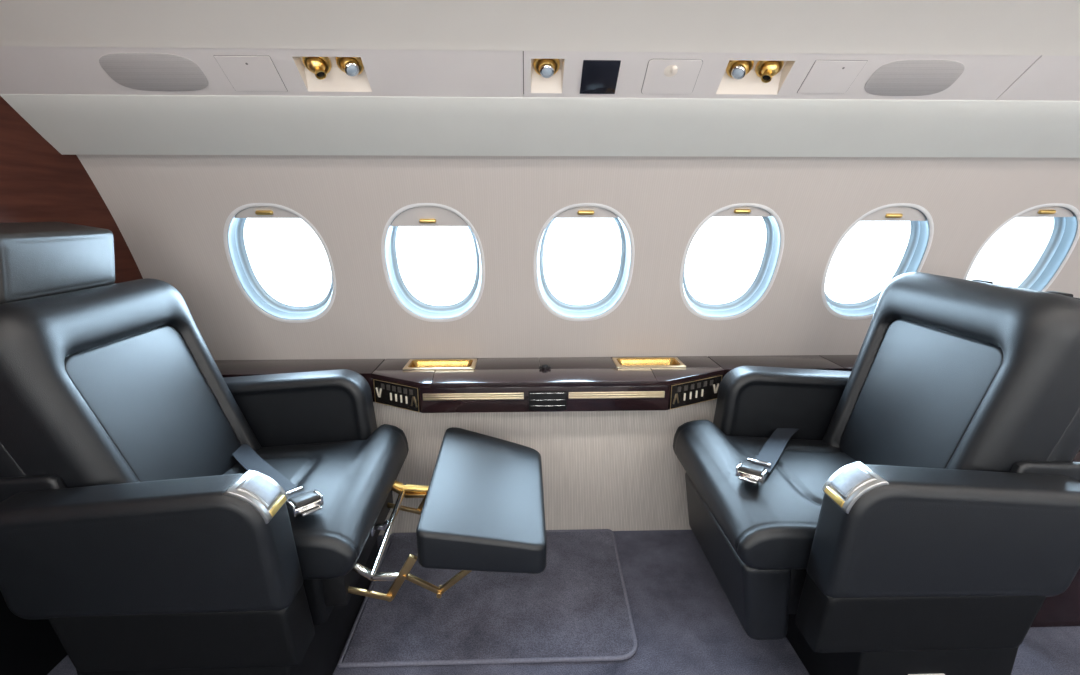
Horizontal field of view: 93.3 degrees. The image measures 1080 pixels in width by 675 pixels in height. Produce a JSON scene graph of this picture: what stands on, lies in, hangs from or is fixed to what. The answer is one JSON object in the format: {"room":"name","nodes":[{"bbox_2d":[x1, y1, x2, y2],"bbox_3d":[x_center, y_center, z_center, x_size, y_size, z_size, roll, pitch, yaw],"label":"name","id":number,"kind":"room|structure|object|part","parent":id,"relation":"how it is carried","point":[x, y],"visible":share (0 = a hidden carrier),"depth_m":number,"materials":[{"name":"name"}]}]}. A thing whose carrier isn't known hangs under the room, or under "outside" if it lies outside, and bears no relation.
{"room":"aircraft cabin","nodes":[
{"label":"aircraft cabin","id":0,"kind":"room"},
{"bbox_2d":[0,96,142,283],"bbox_3d":[-1.318,0.078,0.639,0.040,1.900,2.660,0,14,-2],"label":"wall","id":1,"kind":"structure","parent":0,"point":[38,183],"depth_m":1.36,"materials":[{"name":"brown wood"}]},
{"bbox_2d":[0,591,67,674],"bbox_3d":[-1.286,0.718,0.799,0.024,0.580,2.060,0,14,-2],"label":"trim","id":2,"kind":"structure","parent":1,"relation":"attached to","point":[27,647],"depth_m":1.28,"materials":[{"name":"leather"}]},
{"bbox_2d":[0,46,522,96],"bbox_3d":[-0.680,-0.628,1.211,1.279,0.092,0.118,0,14,-2],"label":"overhead panel","id":3,"kind":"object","parent":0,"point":[23,69],"depth_m":1.20,"materials":[{"name":"white plastic"}]},
{"bbox_2d":[0,0,1079,55],"bbox_3d":[0.641,-0.618,0.525,3.880,0.239,1.296,0,14,-2],"label":"ceiling","id":4,"kind":"structure","parent":0,"point":[924,27],"depth_m":1.10,"materials":[{"name":"white plastic"}]},
{"bbox_2d":[373,399,716,534],"bbox_3d":[0.609,0.433,1.900,3.880,0.620,0.060,0,14,-2],"label":"wall","id":5,"kind":"structure","parent":0,"point":[612,470],"depth_m":1.86,"materials":[{"name":"fabric"}]},
{"bbox_2d":[47,530,1079,674],"bbox_3d":[0.641,1.015,0.932,4.080,0.060,2.600,0,14,-2],"label":"floor","id":6,"kind":"structure","parent":0,"point":[685,623],"depth_m":1.44,"materials":[{"name":"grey carpet"}]},
{"bbox_2d":[0,222,546,674],"bbox_3d":[-0.630,0.289,1.337,1.279,1.152,0.738,0,14,-2],"label":"seat","id":7,"kind":"object","parent":6,"relation":"on","point":[164,513],"visible":1,"depth_m":1.13,"materials":[{"name":"leather"}]},
{"bbox_2d":[0,278,261,487],"bbox_3d":[-1.024,0.181,1.303,0.342,0.615,0.547,0,14,-2],"label":"cushion","id":8,"kind":"object","parent":7,"relation":"on","point":[103,382],"depth_m":1.18,"materials":[{"name":"black leather"}]},
{"bbox_3d":[-0.802,0.425,1.042,0.572,0.279,0.112,0,14,-2],"label":"armrest","id":9,"kind":"part","parent":7,"relation":"part of","materials":[{"name":"black leather"}]},
{"bbox_3d":[-0.569,0.319,1.026,0.079,0.072,0.086,0,14,-2],"label":"control plate","id":10,"kind":"part","parent":7,"relation":"part of","materials":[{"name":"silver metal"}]},
{"bbox_3d":[-0.821,0.260,1.649,0.573,0.307,0.106,0,14,-2],"label":"armrest","id":11,"kind":"part","parent":7,"relation":"part of","materials":[{"name":"black leather"}]},
{"bbox_3d":[-0.549,0.375,1.186,0.046,0.016,0.056,13,19,42],"label":"buckle lever","id":12,"kind":"part","parent":7,"relation":"part of","materials":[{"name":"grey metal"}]},
{"bbox_2d":[223,424,408,578],"bbox_3d":[-0.670,0.415,1.404,0.496,0.143,0.575,0,14,-2],"label":"seat cushion","id":13,"kind":"object","parent":7,"relation":"on","point":[355,468],"depth_m":1.38,"materials":[{"name":"black leather"}]},
{"bbox_3d":[-0.754,0.540,1.400,0.485,0.175,0.470,0,14,-2],"label":"seat frame","id":14,"kind":"part","parent":7,"relation":"part of","materials":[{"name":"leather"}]},
{"bbox_3d":[-0.413,0.523,1.399,0.017,0.026,0.376,-1,14,-3],"label":"cross rod","id":15,"kind":"part","parent":7,"relation":"part of","materials":[{"name":"silver metal"}]},
{"bbox_2d":[338,529,637,667],"bbox_3d":[-0.131,0.800,1.641,0.833,0.012,0.576,0,14,-2],"label":"mat","id":16,"kind":"object","parent":6,"relation":"on","point":[577,609],"visible":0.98,"depth_m":1.53,"materials":[{"name":"grey carpet"}]},
{"bbox_2d":[673,272,1079,674],"bbox_3d":[0.860,0.349,1.397,0.821,1.007,0.738,0,14,-2],"label":"seat","id":17,"kind":"object","parent":6,"relation":"on","point":[914,509],"visible":1,"depth_m":1.13,"materials":[{"name":"leather"}]},
{"bbox_3d":[0.546,0.338,1.313,0.056,0.016,0.046,10,17,34],"label":"buckle lever","id":18,"kind":"part","parent":17,"relation":"part of","materials":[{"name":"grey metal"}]},
{"bbox_2d":[673,420,856,569],"bbox_3d":[0.697,0.404,1.444,0.496,0.145,0.575,0,14,-2],"label":"seat cushion","id":19,"kind":"object","parent":17,"relation":"on","point":[770,523],"depth_m":1.38,"materials":[{"name":"black leather"}]},
{"bbox_3d":[0.867,0.247,1.698,0.570,0.307,0.106,0,14,-2],"label":"armrest","id":20,"kind":"part","parent":17,"relation":"part of","materials":[{"name":"black leather"}]},
{"bbox_3d":[0.820,0.528,1.446,0.485,0.175,0.470,0,14,-2],"label":"seat frame","id":21,"kind":"part","parent":17,"relation":"part of","materials":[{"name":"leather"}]},
{"bbox_3d":[0.653,0.310,1.061,0.079,0.072,0.086,0,14,-2],"label":"control plate","id":22,"kind":"part","parent":17,"relation":"part of","materials":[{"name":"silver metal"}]},
{"bbox_3d":[0.885,0.413,1.091,0.568,0.279,0.112,0,14,-2],"label":"armrest","id":23,"kind":"part","parent":17,"relation":"part of","materials":[{"name":"black leather"}]},
{"bbox_2d":[822,272,1079,471],"bbox_3d":[1.052,0.160,1.361,0.296,0.623,0.547,0,14,-2],"label":"cushion","id":24,"kind":"object","parent":17,"relation":"on","point":[947,372],"depth_m":1.23,"materials":[{"name":"black leather"}]},
{"bbox_2d":[972,280,992,283],"bbox_3d":[1.224,-0.152,1.412,0.022,0.012,0.050,0,14,-2],"label":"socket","id":25,"kind":"object","parent":17,"relation":"attached to","point":[972,280],"depth_m":1.40,"materials":[{"name":"metal"}]},
{"bbox_2d":[1047,291,1072,296],"bbox_3d":[1.230,-0.101,1.208,0.022,0.012,0.050,0,14,-2],"label":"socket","id":26,"kind":"object","parent":17,"relation":"attached to","point":[1066,294],"depth_m":1.19,"materials":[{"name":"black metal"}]},
{"bbox_2d":[1031,450,1079,626],"bbox_3d":[1.887,0.510,1.633,1.100,0.580,0.492,0,14,-2],"label":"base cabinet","id":27,"kind":"object","parent":6,"relation":"on","point":[1063,609],"visible":0.02,"depth_m":1.46,"materials":[{"name":"brown wood"}]},
{"bbox_2d":[77,155,1079,365],"bbox_3d":[0.590,-0.246,1.689,3.960,0.900,0.364,0,14,-2],"label":"wall","id":28,"kind":"structure","parent":0,"point":[171,212],"depth_m":1.64,"materials":[{"name":"plastic"}]},
{"bbox_2d":[99,53,207,90],"bbox_3d":[-0.905,-0.623,1.199,0.224,0.063,0.083,0,14,-2],"label":"air vent","id":29,"kind":"object","parent":28,"relation":"attached to","point":[139,71],"visible":1,"depth_m":1.20,"materials":[{"name":"grey plastic"}]},
{"bbox_2d":[213,55,287,91],"bbox_3d":[-0.682,-0.624,1.208,0.127,0.060,0.079,0,14,-2],"label":"hatch","id":30,"kind":"object","parent":28,"relation":"attached to","point":[244,72],"visible":1,"depth_m":1.20,"materials":[{"name":"white plastic"}]},
{"bbox_2d":[223,203,335,322],"bbox_3d":[-0.862,-0.239,1.716,0.345,0.415,0.198,0,14,-2],"label":"window","id":31,"kind":"structure","parent":28,"relation":"in","point":[245,278],"depth_m":1.73,"materials":[{"name":"plastic"}]},
{"bbox_3d":[-0.863,-0.391,1.597,0.054,0.014,0.014,0,14,-2],"label":"shade handle","id":32,"kind":"part","parent":31,"relation":"part of","materials":[{"name":"gold metal"}]},
{"bbox_2d":[235,207,299,217],"bbox_3d":[-0.859,-0.396,1.602,0.212,0.039,0.021,0,14,-2],"label":"shade","id":33,"kind":"object","parent":31,"relation":"attached to","point":[240,212],"depth_m":1.60,"materials":[{"name":"white plastic"}]},
{"bbox_2d":[292,57,371,91],"bbox_3d":[-0.492,-0.636,1.212,0.156,0.079,0.077,0,14,-2],"label":"light","id":34,"kind":"object","parent":28,"relation":"attached to","point":[319,74],"visible":0.87,"depth_m":1.23,"materials":[{"name":"gold metal"}]},
{"bbox_2d":[381,203,484,321],"bbox_3d":[-0.357,-0.243,1.730,0.345,0.415,0.198,0,14,-2],"label":"window","id":35,"kind":"structure","parent":28,"relation":"in","point":[418,214],"depth_m":1.73,"materials":[{"name":"plastic"}]},
{"bbox_3d":[-0.359,-0.372,1.629,0.054,0.014,0.014,0,14,-2],"label":"shade handle","id":36,"kind":"part","parent":35,"relation":"part of","materials":[{"name":"gold metal"}]},
{"bbox_2d":[391,207,467,225],"bbox_3d":[-0.355,-0.388,1.625,0.254,0.066,0.033,0,14,-2],"label":"shade","id":37,"kind":"object","parent":35,"relation":"attached to","point":[405,216],"depth_m":1.62,"materials":[{"name":"white plastic"}]},
{"bbox_2d":[523,51,523,93],"bbox_3d":[0.570,-0.644,1.250,1.240,0.086,0.113,0,14,-2],"label":"trim","id":38,"kind":"structure","parent":28,"relation":"attached to","point":[523,51],"depth_m":1.23,"materials":[{"name":"grey plastic"}]},
{"bbox_2d":[214,355,857,412],"bbox_3d":[0.609,0.149,1.804,3.883,0.117,0.298,0,14,-2],"label":"ledge","id":39,"kind":"object","parent":28,"relation":"attached to","point":[559,384],"visible":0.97,"depth_m":1.71,"materials":[{"name":"brown wood"}]},
{"bbox_2d":[376,387,381,396],"bbox_3d":[-0.543,0.186,1.722,0.026,0.034,0.005,7,16,27],"label":"switch","id":40,"kind":"object","parent":39,"relation":"attached to","point":[378,389],"depth_m":1.72,"materials":[{"name":"beige plastic"}]},
{"bbox_3d":[-0.475,0.191,1.691,0.192,0.084,0.006,7,16,27],"label":"control panel","id":41,"kind":"part","parent":39,"relation":"part of","materials":[{"name":"black plastic"}]},
{"bbox_2d":[411,396,417,406],"bbox_3d":[-0.409,0.208,1.655,0.027,0.035,0.005,7,16,27],"label":"switch","id":42,"kind":"object","parent":39,"relation":"attached to","point":[414,399],"depth_m":1.65,"materials":[{"name":"gold metal"}]},
{"bbox_2d":[403,359,476,369],"bbox_3d":[-0.354,0.109,1.830,0.248,0.034,0.118,0,14,-2],"label":"recessed tray","id":43,"kind":"object","parent":39,"relation":"on","point":[409,364],"depth_m":1.86,"materials":[{"name":"gold metal"}]},
{"bbox_3d":[0.025,0.205,1.655,0.122,0.062,0.012,0,14,-2],"label":"latch panel","id":44,"kind":"part","parent":39,"relation":"part of","materials":[{"name":"black metal"}]},
{"bbox_2d":[612,357,685,367],"bbox_3d":[0.392,0.103,1.851,0.244,0.034,0.118,0,14,-2],"label":"recessed tray","id":45,"kind":"object","parent":39,"relation":"on","point":[617,362],"depth_m":1.89,"materials":[{"name":"gold metal"}]},
{"bbox_2d":[673,394,678,403],"bbox_3d":[0.449,0.202,1.680,0.027,0.035,0.005,-7,16,-27],"label":"switch","id":46,"kind":"object","parent":39,"relation":"attached to","point":[675,396],"depth_m":1.68,"materials":[{"name":"gold metal"}]},
{"bbox_3d":[0.527,0.183,1.724,0.228,0.084,0.006,-7,16,-27],"label":"control panel","id":47,"kind":"part","parent":39,"relation":"part of","materials":[{"name":"black plastic"}]},
{"bbox_2d":[713,383,718,392],"bbox_3d":[0.608,0.176,1.761,0.026,0.034,0.005,-7,16,-27],"label":"switch","id":48,"kind":"object","parent":39,"relation":"attached to","point":[715,385],"depth_m":1.76,"materials":[{"name":"beige plastic"}]},
{"bbox_2d":[0,94,1079,157],"bbox_3d":[0.616,-0.573,1.391,3.880,0.140,0.154,0,14,-2],"label":"trim","id":49,"kind":"structure","parent":28,"relation":"attached to","point":[73,124],"depth_m":1.36,"materials":[{"name":"white plastic"}]},
{"bbox_2d":[531,59,564,92],"bbox_3d":[0.017,-0.639,1.227,0.078,0.079,0.077,0,14,-2],"label":"light","id":50,"kind":"object","parent":28,"relation":"attached to","point":[546,74],"visible":0.91,"depth_m":1.25,"materials":[{"name":"gold metal"}]},
{"bbox_2d":[534,203,634,320],"bbox_3d":[0.148,-0.247,1.745,0.345,0.415,0.198,0,14,-2],"label":"window","id":51,"kind":"structure","parent":28,"relation":"in","point":[612,300],"depth_m":1.77,"materials":[{"name":"plastic"}]},
{"bbox_3d":[0.146,-0.398,1.626,0.054,0.014,0.014,0,14,-2],"label":"shade handle","id":52,"kind":"part","parent":51,"relation":"part of","materials":[{"name":"gold metal"}]},
{"bbox_2d":[555,207,618,217],"bbox_3d":[0.150,-0.403,1.631,0.212,0.039,0.021,0,14,-2],"label":"shade","id":53,"kind":"object","parent":51,"relation":"attached to","point":[566,212],"depth_m":1.63,"materials":[{"name":"white plastic"}]},
{"bbox_2d":[580,60,620,93],"bbox_3d":[0.144,-0.628,1.233,0.088,0.058,0.076,0,14,-2],"label":"panel","id":54,"kind":"object","parent":28,"relation":"attached to","point":[598,76],"visible":1,"depth_m":1.23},
{"bbox_2d":[641,59,702,93],"bbox_3d":[0.318,-0.631,1.237,0.130,0.060,0.079,0,14,-2],"label":"hatch","id":55,"kind":"object","parent":28,"relation":"attached to","point":[662,76],"visible":1,"depth_m":1.23,"materials":[{"name":"white plastic"}]},
{"bbox_2d":[680,203,783,319],"bbox_3d":[0.652,-0.250,1.759,0.345,0.415,0.198,0,14,-2],"label":"window","id":56,"kind":"structure","parent":28,"relation":"in","point":[763,282],"depth_m":1.79,"materials":[{"name":"plastic"}]},
{"bbox_2d":[712,207,771,216],"bbox_3d":[0.654,-0.408,1.644,0.203,0.035,0.020,0,14,-2],"label":"shade","id":57,"kind":"object","parent":56,"relation":"attached to","point":[724,211],"depth_m":1.64,"materials":[{"name":"white plastic"}]},
{"bbox_3d":[0.650,-0.405,1.638,0.054,0.014,0.014,0,14,-2],"label":"shade handle","id":58,"kind":"part","parent":56,"relation":"part of","materials":[{"name":"gold metal"}]},
{"bbox_2d":[716,60,794,94],"bbox_3d":[0.522,-0.643,1.241,0.157,0.079,0.077,0,14,-2],"label":"light","id":59,"kind":"object","parent":28,"relation":"attached to","point":[740,76],"visible":0.93,"depth_m":1.26,"materials":[{"name":"gold metal"}]},
{"bbox_2d":[524,51,1039,99],"bbox_3d":[0.570,-0.637,1.247,1.218,0.092,0.118,0,14,-2],"label":"overhead panel","id":60,"kind":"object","parent":28,"relation":"attached to","point":[983,77],"depth_m":1.23,"materials":[{"name":"white plastic"}]},
{"bbox_2d":[797,60,867,92],"bbox_3d":[0.710,-0.635,1.245,0.125,0.057,0.075,0,14,-2],"label":"hatch","id":61,"kind":"object","parent":28,"relation":"attached to","point":[825,76],"visible":1,"depth_m":1.24,"materials":[{"name":"white plastic"}]},
{"bbox_2d":[821,203,933,319],"bbox_3d":[1.156,-0.254,1.774,0.345,0.415,0.198,0,14,-2],"label":"window","id":62,"kind":"structure","parent":28,"relation":"in","point":[922,225],"depth_m":1.75,"materials":[{"name":"plastic"}]},
{"bbox_2d":[860,207,925,220],"bbox_3d":[1.158,-0.406,1.663,0.231,0.049,0.026,0,14,-2],"label":"shade","id":63,"kind":"object","parent":62,"relation":"attached to","point":[880,213],"depth_m":1.66,"materials":[{"name":"white plastic"}]},
{"bbox_3d":[1.154,-0.397,1.662,0.054,0.014,0.014,0,14,-2],"label":"shade handle","id":64,"kind":"part","parent":62,"relation":"part of","materials":[{"name":"gold metal"}]},
{"bbox_2d":[864,60,964,95],"bbox_3d":[0.917,-0.636,1.252,0.220,0.063,0.083,0,14,-2],"label":"speaker","id":65,"kind":"object","parent":28,"relation":"attached to","point":[904,77],"visible":1,"depth_m":1.25},
{"bbox_2d":[963,203,1079,291],"bbox_3d":[1.660,-0.258,1.788,0.345,0.415,0.198,0,14,-2],"label":"window","id":66,"kind":"structure","parent":28,"relation":"in","point":[1065,235],"depth_m":1.76,"materials":[{"name":"plastic"}]},
{"bbox_2d":[1017,207,1073,216],"bbox_3d":[1.663,-0.414,1.674,0.208,0.037,0.021,0,14,-2],"label":"shade","id":67,"kind":"object","parent":66,"relation":"attached to","point":[1033,211],"depth_m":1.67,"materials":[{"name":"white plastic"}]},
{"bbox_3d":[1.659,-0.411,1.669,0.054,0.014,0.014,0,14,-2],"label":"shade handle","id":68,"kind":"part","parent":66,"relation":"part of","materials":[{"name":"gold metal"}]},
{"bbox_2d":[996,56,1079,100],"bbox_3d":[1.870,-0.647,1.284,1.379,0.092,0.118,0,14,-2],"label":"panel","id":69,"kind":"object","parent":28,"relation":"attached to","point":[1049,78],"depth_m":1.27,"materials":[{"name":"white plastic"}]}
]}

